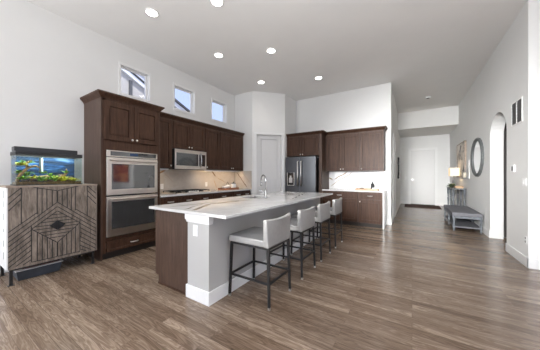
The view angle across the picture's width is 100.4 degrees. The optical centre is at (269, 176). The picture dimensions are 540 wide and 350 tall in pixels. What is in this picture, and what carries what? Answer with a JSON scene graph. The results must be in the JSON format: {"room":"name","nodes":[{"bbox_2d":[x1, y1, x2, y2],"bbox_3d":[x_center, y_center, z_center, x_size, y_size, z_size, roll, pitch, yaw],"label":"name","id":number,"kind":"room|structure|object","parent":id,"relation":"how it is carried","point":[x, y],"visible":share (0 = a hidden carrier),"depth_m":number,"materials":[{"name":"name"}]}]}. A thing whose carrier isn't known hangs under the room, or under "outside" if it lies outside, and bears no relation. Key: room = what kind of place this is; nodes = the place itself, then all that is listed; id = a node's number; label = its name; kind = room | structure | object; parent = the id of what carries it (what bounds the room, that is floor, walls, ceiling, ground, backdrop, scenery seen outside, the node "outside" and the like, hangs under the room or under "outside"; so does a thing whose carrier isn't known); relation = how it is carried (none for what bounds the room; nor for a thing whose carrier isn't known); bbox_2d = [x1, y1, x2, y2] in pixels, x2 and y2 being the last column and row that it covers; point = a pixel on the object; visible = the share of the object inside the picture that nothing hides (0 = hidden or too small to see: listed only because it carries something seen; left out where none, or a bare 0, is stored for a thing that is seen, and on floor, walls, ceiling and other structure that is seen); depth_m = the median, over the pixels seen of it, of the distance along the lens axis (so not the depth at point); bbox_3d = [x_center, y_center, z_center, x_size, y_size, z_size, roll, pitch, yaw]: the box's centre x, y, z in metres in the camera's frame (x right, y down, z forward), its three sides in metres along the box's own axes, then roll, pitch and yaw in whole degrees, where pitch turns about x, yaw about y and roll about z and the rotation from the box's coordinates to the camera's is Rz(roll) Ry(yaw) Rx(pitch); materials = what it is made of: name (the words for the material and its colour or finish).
{"room":"kitchen","nodes":[
{"label":"kitchen","id":0,"kind":"room"},
{"bbox_2d":[0,0,234,247],"bbox_3d":[-3.140,-0.600,3.756,0.160,3.750,10.400,0,0,32],"label":"wall","id":1,"kind":"structure","parent":0,"point":[49,61],"depth_m":3.44,"materials":[{"name":"grey paint"}]},
{"bbox_2d":[119,61,150,103],"bbox_3d":[-2.677,-1.820,4.439,0.134,0.620,0.610,0,0,32],"label":"window","id":2,"kind":"structure","parent":1,"relation":"in","point":[147,76],"depth_m":4.51,"materials":[{"name":"white paint"}]},
{"bbox_2d":[160,112,173,168],"bbox_3d":[-2.280,-0.720,4.585,0.400,1.110,0.436,0,0,32],"label":"upper cabinet","id":3,"kind":"object","parent":1,"relation":"attached to","point":[165,118],"visible":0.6,"depth_m":4.56,"materials":[{"name":"brown wood"}]},
{"bbox_2d":[173,82,195,115],"bbox_3d":[-2.075,-1.820,5.393,0.134,0.620,0.625,0,0,32],"label":"window","id":4,"kind":"structure","parent":1,"relation":"in","point":[192,93],"depth_m":5.48,"materials":[{"name":"white paint"}]},
{"bbox_2d":[172,115,205,151],"bbox_3d":[-1.933,-0.935,5.134,0.400,0.680,0.860,0,0,32],"label":"upper cabinet","id":5,"kind":"object","parent":1,"relation":"attached to","point":[187,134],"visible":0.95,"depth_m":4.99,"materials":[{"name":"brown wood"}]},
{"bbox_2d":[172,149,205,169],"bbox_3d":[-1.886,-0.370,5.105,0.481,0.420,0.840,0,0,32],"label":"microwave","id":6,"kind":"object","parent":5,"relation":"attached to","point":[182,159],"visible":0.92,"depth_m":4.94,"materials":[{"name":"silver metal"}]},
{"bbox_2d":[160,169,251,192],"bbox_3d":[-1.547,0.095,5.520,0.649,0.518,2.794,0,0,32],"label":"backsplash","id":7,"kind":"structure","parent":1,"relation":"attached to","point":[172,179],"depth_m":5.77,"materials":[{"name":"stone"}]},
{"bbox_2d":[204,123,220,169],"bbox_3d":[-1.570,-0.720,5.709,0.400,1.110,0.496,0,0,32],"label":"upper cabinet","id":8,"kind":"object","parent":1,"relation":"attached to","point":[211,132],"visible":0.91,"depth_m":5.59,"materials":[{"name":"brown wood"}]},
{"bbox_2d":[211,97,227,124],"bbox_3d":[-1.470,-1.820,6.350,0.134,0.620,0.640,0,0,32],"label":"window","id":9,"kind":"structure","parent":1,"relation":"in","point":[224,105],"depth_m":6.56,"materials":[{"name":"white paint"}]},
{"bbox_2d":[219,127,244,170],"bbox_3d":[-1.178,-0.720,6.331,0.400,1.110,0.970,0,0,32],"label":"upper cabinet","id":10,"kind":"object","parent":1,"relation":"attached to","point":[230,141],"visible":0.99,"depth_m":6.17,"materials":[{"name":"brown wood"}]},
{"bbox_2d":[204,170,239,171],"bbox_3d":[-1.259,-0.147,6.086,0.034,0.033,1.350,0,0,32],"label":"light bar","id":11,"kind":"object","parent":10,"relation":"attached to","point":[204,170],"visible":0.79,"depth_m":6.02,"materials":[{"name":"white plastic"}]},
{"bbox_2d":[235,91,251,194],"bbox_3d":[-0.766,-0.600,6.739,0.670,3.750,0.100,0,0,32],"label":"wall","id":12,"kind":"structure","parent":0,"point":[243,102],"depth_m":6.65,"materials":[{"name":"grey paint"}]},
{"bbox_2d":[252,91,284,194],"bbox_3d":[-0.043,-0.600,6.675,0.980,3.750,0.100,0,0,-13],"label":"wall","id":13,"kind":"structure","parent":0,"point":[268,109],"depth_m":6.62,"materials":[{"name":"grey paint"}]},
{"bbox_2d":[254,132,283,193],"bbox_3d":[-0.035,-0.010,6.662,0.891,2.570,0.109,0,0,-13],"label":"door","id":14,"kind":"structure","parent":13,"relation":"in","point":[268,149],"depth_m":6.68,"materials":[{"name":"white paint"}]},
{"bbox_2d":[0,204,539,349],"bbox_3d":[2.644,1.335,3.534,10.500,0.120,16.200,0,0,32],"label":"floor","id":15,"kind":"structure","parent":0,"point":[416,282],"depth_m":2.24,"materials":[{"name":"brown wood"}]},
{"bbox_2d":[13,260,62,280],"bbox_3d":[-3.087,1.196,2.978,0.360,0.158,0.440,0,0,32],"label":"storage bin","id":16,"kind":"object","parent":15,"relation":"on","point":[22,274],"visible":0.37,"depth_m":2.87,"materials":[{"name":"fabric"}]},
{"bbox_2d":[0,183,96,286],"bbox_3d":[-3.012,0.694,3.091,0.577,1.163,0.886,0,0,32],"label":"sideboard","id":17,"kind":"object","parent":15,"relation":"on","point":[40,224],"visible":1,"depth_m":2.86,"materials":[{"name":"grey wood"}]},
{"bbox_2d":[10,146,81,185],"bbox_3d":[-3.006,-0.129,3.050,0.288,0.480,0.654,0,0,32],"label":"aquarium","id":18,"kind":"object","parent":17,"relation":"on","point":[31,169],"visible":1,"depth_m":3.01,"materials":[{"name":"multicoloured glass"}]},
{"bbox_2d":[15,176,28,179],"bbox_3d":[-3.067,0.013,2.812,0.105,0.056,0.143,0,0,32],"label":"plant","id":19,"kind":"object","parent":18,"relation":"on","point":[18,177],"depth_m":2.80,"materials":[{"name":"green plant"}]},
{"bbox_2d":[23,171,34,175],"bbox_3d":[-3.162,-0.049,2.917,0.083,0.080,0.161,0,0,32],"label":"plant","id":20,"kind":"object","parent":18,"relation":"on","point":[28,173],"depth_m":2.95,"materials":[{"name":"green plant"}]},
{"bbox_2d":[35,175,48,180],"bbox_3d":[-2.990,0.021,2.937,0.108,0.082,0.134,0,0,32],"label":"plant","id":21,"kind":"object","parent":18,"relation":"on","point":[37,178],"depth_m":2.93,"materials":[{"name":"green plant"}]},
{"bbox_2d":[12,146,77,153],"bbox_3d":[-2.984,-0.332,3.010,0.140,0.074,0.610,0,0,32],"label":"light","id":22,"kind":"object","parent":18,"relation":"on","point":[15,148],"depth_m":2.92,"materials":[{"name":"black plastic"}]},
{"bbox_2d":[57,175,68,180],"bbox_3d":[-2.870,0.021,3.131,0.108,0.081,0.156,0,0,32],"label":"plant","id":23,"kind":"object","parent":18,"relation":"on","point":[60,177],"depth_m":3.13,"materials":[{"name":"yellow plant"}]},
{"bbox_2d":[80,89,164,260],"bbox_3d":[-2.528,-0.005,3.925,0.684,2.560,1.050,0,0,32],"label":"tall cabinet","id":24,"kind":"object","parent":15,"relation":"on","point":[112,121],"visible":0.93,"depth_m":3.60,"materials":[{"name":"brown wood"}]},
{"bbox_2d":[106,150,157,237],"bbox_3d":[-2.463,0.267,3.884,0.588,1.347,0.804,0,0,32],"label":"double wall oven","id":25,"kind":"object","parent":24,"relation":"in","point":[131,177],"visible":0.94,"depth_m":3.70,"materials":[{"name":"silver metal"}]},
{"bbox_2d":[160,196,178,204],"bbox_3d":[-2.168,0.833,4.491,0.659,0.885,0.398,0,0,32],"label":"base cabinet","id":26,"kind":"object","parent":15,"relation":"on","point":[175,199],"visible":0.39,"depth_m":4.32,"materials":[{"name":"brown wood"}]},
{"bbox_2d":[160,188,251,196],"bbox_3d":[-1.546,0.371,5.509,0.647,0.033,2.777,0,0,32],"label":"countertop","id":27,"kind":"structure","parent":26,"relation":"on","point":[239,189],"depth_m":5.03,"materials":[{"name":"stone"}]},
{"bbox_2d":[162,189,209,193],"bbox_3d":[-1.857,0.329,5.057,0.500,0.052,0.910,0,0,32],"label":"gas cooktop","id":28,"kind":"object","parent":27,"relation":"in","point":[184,190],"visible":0.99,"depth_m":4.88,"materials":[{"name":"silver metal"}]},
{"bbox_2d":[218,187,238,189],"bbox_3d":[-1.130,0.329,6.153,0.280,0.051,0.611,0,0,32],"label":"serving tray","id":29,"kind":"object","parent":27,"relation":"on","point":[230,188],"visible":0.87,"depth_m":5.98,"materials":[{"name":"brown wood"}]},
{"bbox_2d":[179,193,212,202],"bbox_3d":[-1.818,0.833,5.045,0.659,0.885,0.908,0,0,32],"label":"base cabinet","id":30,"kind":"object","parent":15,"relation":"on","point":[187,198],"visible":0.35,"depth_m":4.85,"materials":[{"name":"brown wood"}]},
{"bbox_2d":[213,191,232,198],"bbox_3d":[-1.389,0.833,5.726,0.659,0.885,0.698,0,0,32],"label":"base cabinet","id":31,"kind":"object","parent":15,"relation":"on","point":[221,194],"visible":0.24,"depth_m":5.54,"materials":[{"name":"brown wood"}]},
{"bbox_2d":[156,198,319,306],"bbox_3d":[-0.146,0.834,3.814,0.961,0.883,3.216,0,0,32],"label":"kitchen island","id":32,"kind":"object","parent":15,"relation":"on","point":[193,251],"visible":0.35,"depth_m":2.48,"materials":[{"name":"grey paint"}]},
{"bbox_2d":[193,225,197,236],"bbox_3d":[-0.770,0.557,2.321,0.070,0.115,0.006,0,0,32],"label":"outlet plate","id":33,"kind":"object","parent":32,"relation":"attached to","point":[195,227],"depth_m":2.32,"materials":[{"name":"white plastic"}]},
{"bbox_2d":[149,191,332,218],"bbox_3d":[-0.057,0.376,3.793,1.265,0.030,3.305,0,0,32],"label":"island countertop","id":34,"kind":"structure","parent":32,"relation":"on","point":[228,207],"depth_m":2.90,"materials":[{"name":"stone"}]},
{"bbox_2d":[259,174,267,197],"bbox_3d":[-0.109,0.162,3.921,0.144,0.398,0.195,0,0,5],"label":"faucet","id":35,"kind":"object","parent":34,"relation":"on","point":[265,190],"visible":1,"depth_m":3.84,"materials":[{"name":"silver metal"}]},
{"bbox_2d":[233,190,250,196],"bbox_3d":[-0.999,0.833,6.343,0.659,0.885,0.758,0,0,32],"label":"base cabinet","id":36,"kind":"object","parent":15,"relation":"on","point":[245,192],"visible":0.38,"depth_m":6.15,"materials":[{"name":"brown wood"}]},
{"bbox_2d":[228,213,290,310],"bbox_3d":[-0.101,0.845,2.464,0.536,0.861,0.506,0,0,32],"label":"bar stool","id":37,"kind":"object","parent":15,"relation":"on","point":[275,232],"visible":1,"depth_m":2.32,"materials":[{"name":"white leather"}]},
{"bbox_2d":[270,206,315,279],"bbox_3d":[0.304,0.845,3.107,0.536,0.861,0.506,0,0,32],"label":"bar stool","id":38,"kind":"object","parent":15,"relation":"on","point":[305,220],"visible":0.74,"depth_m":2.90,"materials":[{"name":"grey leather"}]},
{"bbox_2d":[286,156,318,192],"bbox_3d":[1.038,0.355,6.702,0.930,1.840,0.837,0,0,32],"label":"refrigerator","id":39,"kind":"object","parent":15,"relation":"on","point":[302,173],"visible":0.62,"depth_m":6.37,"materials":[{"name":"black metal"}]},
{"bbox_2d":[286,130,328,203],"bbox_3d":[1.156,0.000,6.770,1.152,2.550,0.695,0,0,32],"label":"tall cabinet","id":40,"kind":"object","parent":15,"relation":"on","point":[312,143],"visible":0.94,"depth_m":6.43,"materials":[{"name":"brown wood"}]},
{"bbox_2d":[291,201,330,261],"bbox_3d":[0.678,0.845,3.699,0.536,0.861,0.506,0,0,32],"label":"bar stool","id":41,"kind":"object","parent":15,"relation":"on","point":[322,214],"visible":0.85,"depth_m":3.52,"materials":[{"name":"grey leather"}]},
{"bbox_2d":[309,198,342,247],"bbox_3d":[1.079,0.845,4.333,0.536,0.861,0.506,0,0,32],"label":"bar stool","id":42,"kind":"object","parent":15,"relation":"on","point":[336,209],"visible":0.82,"depth_m":4.14,"materials":[{"name":"grey leather"}]},
{"bbox_2d":[322,191,357,225],"bbox_3d":[2.005,0.833,6.250,0.938,0.885,0.669,0,0,32],"label":"base cabinet","id":43,"kind":"object","parent":15,"relation":"on","point":[349,198],"visible":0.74,"depth_m":5.91,"materials":[{"name":"brown wood"}]},
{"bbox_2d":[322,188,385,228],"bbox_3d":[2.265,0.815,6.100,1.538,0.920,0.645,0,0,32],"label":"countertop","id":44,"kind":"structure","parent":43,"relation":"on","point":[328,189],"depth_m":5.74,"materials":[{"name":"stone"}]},
{"bbox_2d":[355,188,378,190],"bbox_3d":[2.518,0.332,5.825,0.540,0.045,0.260,0,0,32],"label":"serving tray","id":45,"kind":"object","parent":44,"relation":"on","point":[368,189],"visible":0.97,"depth_m":5.73,"materials":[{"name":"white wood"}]},
{"bbox_2d":[358,192,382,227],"bbox_3d":[2.643,0.833,5.847,0.568,0.885,0.669,0,0,32],"label":"base cabinet","id":46,"kind":"object","parent":15,"relation":"on","point":[370,204],"visible":0.98,"depth_m":5.60,"materials":[{"name":"brown wood"}]},
{"bbox_2d":[404,204,440,208],"bbox_3d":[6.465,1.269,9.578,1.250,0.012,1.200,0,0,32],"label":"entry rug","id":47,"kind":"object","parent":15,"relation":"on","point":[406,205],"visible":1,"depth_m":9.47,"materials":[{"name":"fabric"}]},
{"bbox_2d":[447,187,465,205],"bbox_3d":[5.953,0.815,7.211,0.330,0.920,1.250,0,0,32],"label":"console table","id":48,"kind":"object","parent":15,"relation":"on","point":[450,190],"visible":0.63,"depth_m":7.12,"materials":[{"name":"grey wood"}]},
{"bbox_2d":[448,168,459,184],"bbox_3d":[6.133,0.035,7.505,0.256,0.640,0.328,0,0,32],"label":"table lamp","id":49,"kind":"object","parent":48,"relation":"on","point":[451,171],"visible":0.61,"depth_m":7.38,"materials":[{"name":"white fabric"}]},
{"bbox_2d":[444,205,482,233],"bbox_3d":[4.979,1.058,5.880,0.545,0.435,1.740,0,0,32],"label":"bench","id":50,"kind":"object","parent":15,"relation":"on","point":[459,216],"visible":1,"depth_m":5.40,"materials":[{"name":"grey fabric"}]},
{"bbox_2d":[445,215,479,228],"bbox_3d":[4.979,1.175,5.880,0.505,0.030,1.700,0,0,32],"label":"shelf","id":51,"kind":"object","parent":50,"relation":"attached to","point":[460,223],"depth_m":5.55,"materials":[{"name":"grey wood"}]},
{"bbox_2d":[444,205,482,217],"bbox_3d":[4.979,0.880,5.880,0.545,0.080,1.740,0,0,32],"label":"seat cushion","id":52,"kind":"object","parent":50,"relation":"on","point":[456,211],"depth_m":5.40,"materials":[{"name":"grey fabric"}]},
{"bbox_2d":[27,0,526,112],"bbox_3d":[2.644,-2.550,3.534,10.500,0.150,16.200,0,0,32],"label":"ceiling","id":53,"kind":"structure","parent":0,"point":[437,49],"depth_m":4.07,"materials":[{"name":"paint"}]},
{"bbox_2d":[144,8,158,16],"bbox_3d":[-1.783,-2.469,3.396,0.196,0.012,0.196,0,0,32],"label":"recessed light","id":54,"kind":"object","parent":53,"relation":"in","point":[151,12],"visible":1,"depth_m":3.38,"materials":[{"name":"white plastic"}]},
{"bbox_2d":[210,0,223,6],"bbox_3d":[-0.748,-2.469,3.180,0.196,0.012,0.196,0,0,32],"label":"recessed light","id":55,"kind":"object","parent":53,"relation":"in","point":[218,3],"visible":1,"depth_m":3.19,"materials":[{"name":"white"}]},
{"bbox_2d":[214,52,223,57],"bbox_3d":[-1.044,-2.469,4.585,0.196,0.012,0.196,0,0,32],"label":"recessed light","id":56,"kind":"object","parent":53,"relation":"in","point":[217,54],"visible":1,"depth_m":4.58,"materials":[{"name":"white"}]},
{"bbox_2d":[266,48,275,53],"bbox_3d":[0.023,-2.469,4.420,0.196,0.012,0.196,0,0,32],"label":"recessed light","id":57,"kind":"object","parent":53,"relation":"in","point":[270,50],"visible":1,"depth_m":4.40,"materials":[{"name":"white"}]},
{"bbox_2d":[285,94,295,190],"bbox_3d":[0.635,-0.600,7.128,0.100,3.750,0.867,0,0,32],"label":"wall","id":58,"kind":"structure","parent":0,"point":[290,104],"depth_m":6.99,"materials":[{"name":"grey paint"}]},
{"bbox_2d":[316,157,318,192],"bbox_3d":[1.081,0.355,6.771,0.910,1.780,0.675,0,0,32],"label":"panel","id":59,"kind":"object","parent":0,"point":[317,159],"depth_m":6.32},
{"bbox_2d":[296,82,390,224],"bbox_3d":[2.008,-0.600,6.726,2.850,3.750,0.120,0,0,32],"label":"wall","id":60,"kind":"structure","parent":0,"point":[366,107],"depth_m":6.41,"materials":[{"name":"grey paint"}]},
{"bbox_2d":[326,128,359,171],"bbox_3d":[2.078,-0.710,6.375,0.928,1.130,0.390,0,0,32],"label":"upper cabinet","id":61,"kind":"object","parent":60,"relation":"attached to","point":[342,146],"visible":1,"depth_m":6.22,"materials":[{"name":"brown wood"}]},
{"bbox_2d":[329,171,385,189],"bbox_3d":[2.436,0.105,6.375,1.535,0.498,0.016,0,0,32],"label":"backsplash","id":62,"kind":"structure","parent":60,"relation":"attached to","point":[350,179],"depth_m":6.34,"materials":[{"name":"white stone"}]},
{"bbox_2d":[359,126,387,170],"bbox_3d":[2.740,-0.710,5.957,0.635,1.130,0.390,0,0,32],"label":"upper cabinet","id":63,"kind":"object","parent":60,"relation":"attached to","point":[372,139],"visible":1,"depth_m":5.83,"materials":[{"name":"brown wood"}]},
{"bbox_2d":[391,85,399,218],"bbox_3d":[4.657,-0.600,8.366,0.120,3.750,5.480,0,0,32],"label":"wall","id":64,"kind":"structure","parent":0,"point":[394,113],"depth_m":7.52,"materials":[{"name":"grey paint"}]},
{"bbox_2d":[393,133,395,220],"bbox_3d":[3.751,0.020,6.797,0.022,2.510,0.980,0,0,32],"label":"door","id":65,"kind":"structure","parent":64,"relation":"in","point":[394,138],"depth_m":6.88,"materials":[{"name":"white paint"}]},
{"bbox_2d":[400,134,449,202],"bbox_3d":[7.702,-0.600,9.755,3.787,3.750,0.120,0,0,32],"label":"wall","id":66,"kind":"structure","parent":0,"point":[442,142],"depth_m":9.91,"materials":[{"name":"grey paint"}]},
{"bbox_2d":[408,147,436,205],"bbox_3d":[6.874,-0.005,10.140,1.080,2.560,0.112,0,0,32],"label":"door","id":67,"kind":"structure","parent":66,"relation":"in","point":[422,162],"depth_m":10.16,"materials":[{"name":"white paint"}]},
{"bbox_2d":[398,106,457,137],"bbox_3d":[6.373,-2.150,9.251,1.837,0.650,2.150,0,0,32],"label":"wall header","id":68,"kind":"structure","parent":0,"point":[438,121],"depth_m":8.46,"materials":[{"name":"grey paint"}]},
{"bbox_2d":[450,0,539,259],"bbox_3d":[5.745,-0.600,6.348,0.200,3.750,7.730,0,0,32],"label":"wall","id":69,"kind":"structure","parent":0,"point":[512,72],"depth_m":3.78,"materials":[{"name":"grey paint"}]},
{"bbox_2d":[457,140,466,176],"bbox_3d":[6.181,-0.525,7.274,0.050,1.100,1.360,0,0,32],"label":"wall art","id":70,"kind":"object","parent":69,"relation":"attached to","point":[462,147],"visible":0.83,"depth_m":7.01},
{"bbox_2d":[387,200,539,269],"bbox_3d":[6.583,1.205,5.811,6.070,0.140,7.745,0,0,32],"label":"baseboard","id":71,"kind":"structure","parent":69,"relation":"attached to","point":[530,263],"depth_m":3.52,"materials":[{"name":"white paint"}]},
{"bbox_2d":[463,160,468,178],"bbox_3d":[5.636,-0.205,6.494,0.140,0.540,0.280,0,0,32],"label":"candle sconce","id":72,"kind":"object","parent":69,"relation":"attached to","point":[465,174],"visible":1,"depth_m":6.47,"materials":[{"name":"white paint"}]},
{"bbox_2d":[470,138,483,176],"bbox_3d":[5.074,-0.470,5.524,0.055,0.943,1.104,0,0,32],"label":"wall mirror","id":73,"kind":"object","parent":69,"relation":"attached to","point":[477,149],"visible":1,"depth_m":5.47,"materials":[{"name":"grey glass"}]},
{"bbox_2d":[472,141,480,172],"bbox_3d":[5.086,-0.470,5.517,0.018,0.794,0.974,0,0,32],"label":"mirror glass","id":74,"kind":"object","parent":73,"relation":"attached to","point":[476,146],"depth_m":5.56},
{"bbox_2d":[510,165,514,171],"bbox_3d":[3.869,-0.125,3.589,0.027,0.116,0.150,0,0,32],"label":"thermostat","id":75,"kind":"object","parent":69,"relation":"attached to","point":[512,167],"visible":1,"depth_m":3.56,"materials":[{"name":"white plastic"}]},
{"bbox_2d":[511,96,522,126],"bbox_3d":[3.799,-0.988,3.464,0.012,0.370,0.410,0,0,32],"label":"air vent","id":76,"kind":"object","parent":69,"relation":"in","point":[517,106],"visible":1,"depth_m":3.44,"materials":[{"name":"white plastic"}]},
{"bbox_2d":[522,178,526,185],"bbox_3d":[3.657,0.080,3.238,0.010,0.120,0.140,0,0,32],"label":"light switch","id":77,"kind":"object","parent":69,"relation":"attached to","point":[524,180],"visible":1,"depth_m":3.22,"materials":[{"name":"white plastic"}]},
{"bbox_3d":[5.577,-0.600,4.367,1.630,3.750,0.100,0,0,32],"label":"wall","id":78,"kind":"structure","parent":0,"visible":0},
{"bbox_2d":[504,123,506,236],"bbox_3d":[5.234,0.045,4.470,0.820,2.440,0.088,0,0,32],"label":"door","id":79,"kind":"structure","parent":78,"relation":"in","point":[505,127],"depth_m":4.68,"materials":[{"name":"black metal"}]},
{"label":"outside","id":80,"kind":"structure","parent":0,"visible":0},
{"bbox_3d":[2.669,1.750,4.228,60.000,0.050,70.000,0,0,32],"label":"ground","id":81,"kind":"structure","parent":80,"visible":0},
{"bbox_2d":[121,69,143,98],"bbox_3d":[-7.792,-1.840,6.633,3.340,7.130,8.900,0,0,32],"label":"neighbor house","id":82,"kind":"structure","parent":81,"relation":"on","point":[132,84],"depth_m":8.10,"materials":[{"name":"grey"}]},
{"bbox_2d":[136,74,189,111],"bbox_3d":[-10.061,-3.320,12.145,4.620,11.090,15.000,0,0,32],"label":"neighbor house","id":83,"kind":"structure","parent":81,"relation":"on","point":[178,105],"depth_m":14.58,"materials":[{"name":"grey"}]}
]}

